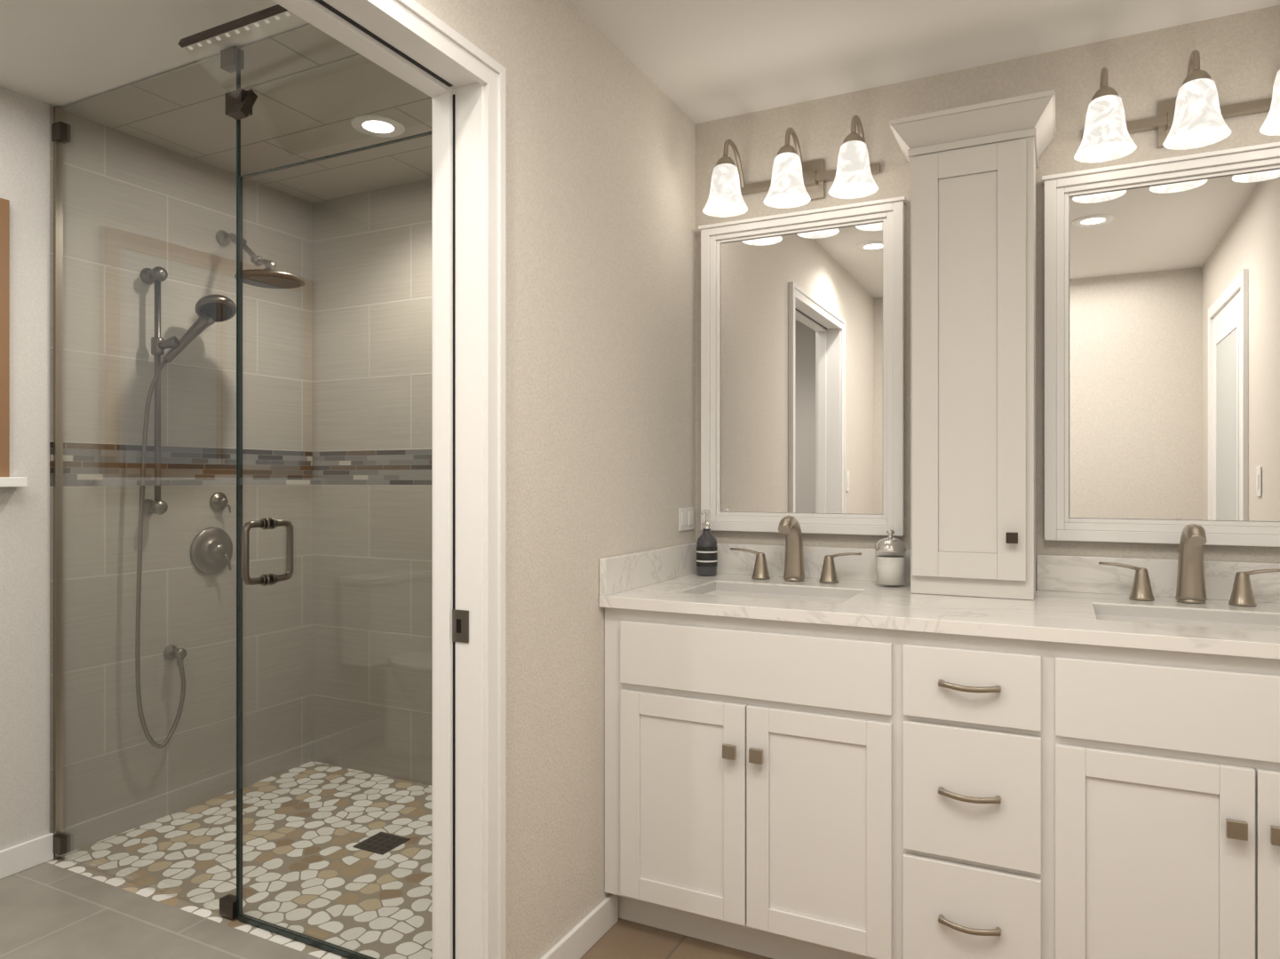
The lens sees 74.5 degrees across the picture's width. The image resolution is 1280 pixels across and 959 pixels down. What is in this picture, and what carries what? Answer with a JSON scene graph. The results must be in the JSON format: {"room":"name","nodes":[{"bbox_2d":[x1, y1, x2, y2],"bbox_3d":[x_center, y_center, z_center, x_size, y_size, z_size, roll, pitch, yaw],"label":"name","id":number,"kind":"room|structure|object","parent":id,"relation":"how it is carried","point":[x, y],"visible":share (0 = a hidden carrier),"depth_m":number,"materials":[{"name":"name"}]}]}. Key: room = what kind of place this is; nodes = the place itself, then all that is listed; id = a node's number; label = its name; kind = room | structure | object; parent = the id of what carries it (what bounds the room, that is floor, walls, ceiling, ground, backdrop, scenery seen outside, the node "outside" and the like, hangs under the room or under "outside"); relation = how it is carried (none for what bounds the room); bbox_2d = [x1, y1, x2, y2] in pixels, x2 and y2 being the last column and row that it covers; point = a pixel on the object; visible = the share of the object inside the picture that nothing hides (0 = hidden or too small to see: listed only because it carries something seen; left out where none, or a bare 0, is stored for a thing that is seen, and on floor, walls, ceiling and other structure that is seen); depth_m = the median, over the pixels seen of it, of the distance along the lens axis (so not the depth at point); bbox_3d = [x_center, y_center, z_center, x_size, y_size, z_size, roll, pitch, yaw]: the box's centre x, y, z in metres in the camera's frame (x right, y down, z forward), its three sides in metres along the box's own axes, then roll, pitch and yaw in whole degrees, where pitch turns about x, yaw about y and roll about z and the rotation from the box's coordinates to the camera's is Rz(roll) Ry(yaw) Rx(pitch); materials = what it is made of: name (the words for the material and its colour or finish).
{"room":"bathroom","nodes":[
{"label":"bathroom","id":0,"kind":"room"},
{"bbox_2d":[0,86,49,850],"bbox_3d":[-2.326,0.008,2.014,0.120,2.440,3.770,0,0,27],"label":"wall","id":1,"kind":"structure","parent":0,"point":[24,567],"depth_m":2.66,"materials":[{"name":"paint"}]},
{"bbox_2d":[0,198,27,487],"bbox_3d":[-2.141,-0.419,2.190,0.050,0.885,0.970,0,0,27],"label":"window","id":2,"kind":"structure","parent":1,"relation":"in","point":[6,480],"depth_m":2.58,"materials":[{"name":"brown wood"}]},
{"bbox_2d":[0,833,53,879],"bbox_3d":[-2.475,1.185,1.563,0.016,0.085,2.588,0,0,27],"label":"baseboard","id":3,"kind":"structure","parent":1,"relation":"attached to","point":[19,858],"depth_m":2.64,"materials":[{"name":"white wood"}]},
{"bbox_2d":[49,103,312,855],"bbox_3d":[-1.670,0.008,3.185,0.002,2.440,1.050,0,0,27],"label":"tiled wall","id":4,"kind":"structure","parent":0,"point":[306,551],"depth_m":3.10,"materials":[{"name":"tile"}]},
{"bbox_2d":[135,266,236,748],"bbox_3d":[-1.632,0.100,3.026,0.208,1.710,0.316,0,0,27],"label":"shower","id":5,"kind":"object","parent":4,"relation":"attached to","point":[160,278],"depth_m":2.97,"materials":[{"name":"silver metal"}]},
{"bbox_2d":[190,492,232,573],"bbox_3d":[-1.616,0.206,3.216,0.066,0.314,0.180,0,0,27],"label":"shower valve","id":6,"kind":"object","parent":4,"relation":"attached to","point":[216,560],"depth_m":3.21,"materials":[{"name":"silver metal"}]},
{"bbox_2d":[215,230,306,288],"bbox_3d":[-1.438,-0.837,3.075,0.511,0.266,0.254,0,0,27],"label":"shower head","id":7,"kind":"object","parent":4,"relation":"attached to","point":[272,267],"depth_m":3.00},
{"bbox_2d":[61,23,432,202],"bbox_3d":[-0.907,-1.208,2.830,1.690,0.001,1.044,0,0,27],"label":"ceiling","id":8,"kind":"structure","parent":0,"point":[261,149],"depth_m":2.80,"materials":[{"name":"grey tile"}]},
{"bbox_2d":[350,114,405,137],"bbox_3d":[-0.893,-1.205,2.870,0.176,0.006,0.176,0,0,27],"label":"recessed light","id":9,"kind":"object","parent":8,"relation":"in","point":[395,132],"visible":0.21,"depth_m":2.86,"materials":[{"name":"white"}]},
{"bbox_2d":[312,178,432,786],"bbox_3d":[-0.676,0.008,3.294,1.690,2.440,0.002,0,0,27],"label":"tiled wall","id":10,"kind":"structure","parent":0,"point":[320,463],"depth_m":3.51,"materials":[{"name":"tile"}]},
{"bbox_2d":[0,862,772,958],"bbox_3d":[-0.612,1.258,1.227,3.890,0.060,3.890,0,0,27],"label":"floor","id":11,"kind":"structure","parent":0,"point":[49,910],"depth_m":2.27,"materials":[{"name":"tile"}]},
{"bbox_2d":[599,602,1279,958],"bbox_3d":[0.856,0.785,2.143,1.836,0.885,0.696,0,0,27],"label":"bathroom vanity","id":12,"kind":"object","parent":11,"relation":"on","point":[1077,757],"depth_m":1.89,"materials":[{"name":"white wood"}]},
{"bbox_2d":[599,573,1279,651],"bbox_3d":[0.861,0.328,2.154,1.836,0.030,0.673,0,0,27],"label":"countertop","id":13,"kind":"structure","parent":12,"relation":"on","point":[1067,614],"depth_m":2.05,"materials":[{"name":"white stone"}]},
{"bbox_2d":[696,509,717,576],"bbox_3d":[0.217,0.205,2.743,0.070,0.214,0.077,0,0,27],"label":"soap bottle","id":14,"kind":"object","parent":13,"relation":"on","point":[706,555],"visible":1,"depth_m":2.72,"materials":[{"name":"grey"}]},
{"bbox_2d":[681,580,862,602],"bbox_3d":[0.371,0.396,2.369,0.484,0.158,0.324,0,0,27],"label":"sink","id":15,"kind":"object","parent":13,"relation":"in","point":[718,587],"depth_m":2.50,"materials":[{"name":"white ceramic"}]},
{"bbox_2d":[730,516,861,583],"bbox_3d":[0.459,0.211,2.567,0.413,0.202,0.148,0,0,27],"label":"faucet","id":16,"kind":"object","parent":13,"relation":"on","point":[789,527],"visible":1,"depth_m":2.58,"materials":[{"name":"silver metal"}]},
{"bbox_2d":[874,529,906,587],"bbox_3d":[0.737,0.230,2.476,0.092,0.165,0.092,0,0,27],"label":"jar","id":17,"kind":"object","parent":13,"relation":"on","point":[890,570],"visible":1,"depth_m":2.44,"materials":[{"name":"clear glass"}]},
{"bbox_2d":[889,89,1055,600],"bbox_3d":[0.925,-0.334,2.332,0.405,1.291,0.297,0,0,27],"label":"cabinet","id":18,"kind":"object","parent":13,"relation":"on","point":[973,167],"visible":1,"depth_m":2.23,"materials":[{"name":"white wood"}]},
{"bbox_2d":[1093,602,1279,630],"bbox_3d":[1.293,0.396,1.909,0.484,0.158,0.324,0,0,27],"label":"sink","id":19,"kind":"object","parent":13,"relation":"in","point":[1105,610],"depth_m":2.05,"materials":[{"name":"white ceramic"}]},
{"bbox_2d":[1098,524,1279,606],"bbox_3d":[1.385,0.211,2.105,0.413,0.202,0.148,0,0,27],"label":"faucet","id":20,"kind":"object","parent":13,"relation":"on","point":[1190,586],"visible":1,"depth_m":2.12,"materials":[{"name":"silver metal"}]},
{"bbox_2d":[414,0,695,958],"bbox_3d":[-0.679,0.008,1.260,0.120,2.440,3.650,0,0,27],"label":"wall","id":21,"kind":"structure","parent":0,"point":[600,295],"depth_m":2.15,"materials":[{"name":"paint"}]},
{"bbox_2d":[271,0,505,958],"bbox_3d":[-0.603,0.162,1.413,0.164,2.132,1.054,0,0,27],"label":"door frame","id":22,"kind":"structure","parent":21,"relation":"attached to","point":[457,76],"depth_m":1.82,"materials":[{"name":"white wood"}]},
{"bbox_2d":[540,893,618,958],"bbox_3d":[-0.187,1.185,2.097,0.013,0.085,0.543,0,0,27],"label":"baseboard","id":23,"kind":"structure","parent":21,"relation":"attached to","point":[584,935],"depth_m":2.19,"materials":[{"name":"white wood"}]},
{"bbox_2d":[599,541,696,595],"bbox_3d":[0.049,0.263,2.560,0.020,0.099,0.671,0,0,27],"label":"backsplash","id":24,"kind":"structure","parent":21,"relation":"attached to","point":[621,573],"depth_m":2.47,"materials":[{"name":"white stone"}]},
{"bbox_2d":[678,507,693,531],"bbox_3d":[0.156,0.131,2.789,0.007,0.075,0.120,0,0,27],"label":"electrical outlet plate","id":25,"kind":"object","parent":21,"relation":"attached to","point":[686,519],"visible":1,"depth_m":2.77,"materials":[{"name":"white plastic"}]},
{"bbox_2d":[0,0,1279,124],"bbox_3d":[-0.612,-1.242,1.227,3.890,0.060,3.890,0,0,27],"label":"ceiling","id":26,"kind":"structure","parent":0,"point":[697,61],"depth_m":2.30,"materials":[{"name":"white paint"}]},
{"bbox_2d":[695,4,1279,589],"bbox_3d":[0.229,0.008,2.914,3.890,2.440,0.120,0,0,27],"label":"wall","id":27,"kind":"structure","parent":0,"point":[1239,59],"depth_m":2.39,"materials":[{"name":"paint"}]},
{"bbox_2d":[702,114,880,217],"bbox_3d":[0.469,-0.954,2.578,0.534,0.236,0.263,0,0,27],"label":"sconce","id":28,"kind":"object","parent":27,"relation":"attached to","point":[794,181],"visible":1,"depth_m":2.55,"materials":[{"name":"white glass"}]},
{"bbox_2d":[698,196,906,536],"bbox_3d":[0.503,-0.340,2.685,0.668,1.019,0.042,0,0,27],"label":"mirror","id":29,"kind":"object","parent":27,"relation":"attached to","point":[803,368],"visible":0.98,"depth_m":2.68,"materials":[{"name":"white mirror"}]},
{"bbox_2d":[716,542,1279,602],"bbox_3d":[1.007,0.263,2.446,1.796,0.099,0.020,0,0,27],"label":"backsplash","id":30,"kind":"structure","parent":27,"relation":"attached to","point":[1055,573],"depth_m":2.33,"materials":[{"name":"white stone"}]},
{"bbox_2d":[1041,142,1279,547],"bbox_3d":[1.432,-0.340,2.222,0.668,1.019,0.042,0,0,27],"label":"mirror","id":31,"kind":"object","parent":27,"relation":"attached to","point":[1162,351],"visible":1,"depth_m":2.25,"materials":[{"name":"white mirror"}]},
{"bbox_2d":[1073,49,1279,162],"bbox_3d":[1.392,-0.954,2.118,0.534,0.236,0.263,0,0,27],"label":"sconce","id":32,"kind":"object","parent":27,"relation":"attached to","point":[1193,115],"visible":1,"depth_m":2.11,"materials":[{"name":"white glass"}]},
{"label":"outside","id":33,"kind":"structure","parent":0,"visible":0},
{"bbox_2d":[47,761,432,958],"bbox_3d":[-0.890,1.258,2.866,1.930,0.060,1.205,0,0,27],"label":"shower floor","id":34,"kind":"structure","parent":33,"point":[174,902],"depth_m":2.70,"materials":[{"name":"beige stone"}]},
{"bbox_2d":[51,4,432,958],"bbox_3d":[-1.146,0.011,2.352,1.678,2.431,0.358,0,0,27],"label":"glass","id":35,"kind":"object","parent":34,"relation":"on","point":[240,102],"visible":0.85,"depth_m":2.36,"materials":[{"name":"clear glass"}]},
{"bbox_2d":[352,832,410,855],"bbox_3d":[-0.871,1.225,2.837,0.130,0.004,0.130,0,0,27],"label":"shower drain","id":36,"kind":"object","parent":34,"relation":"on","point":[367,842],"depth_m":2.83,"materials":[{"name":"grey metal"}]}
]}

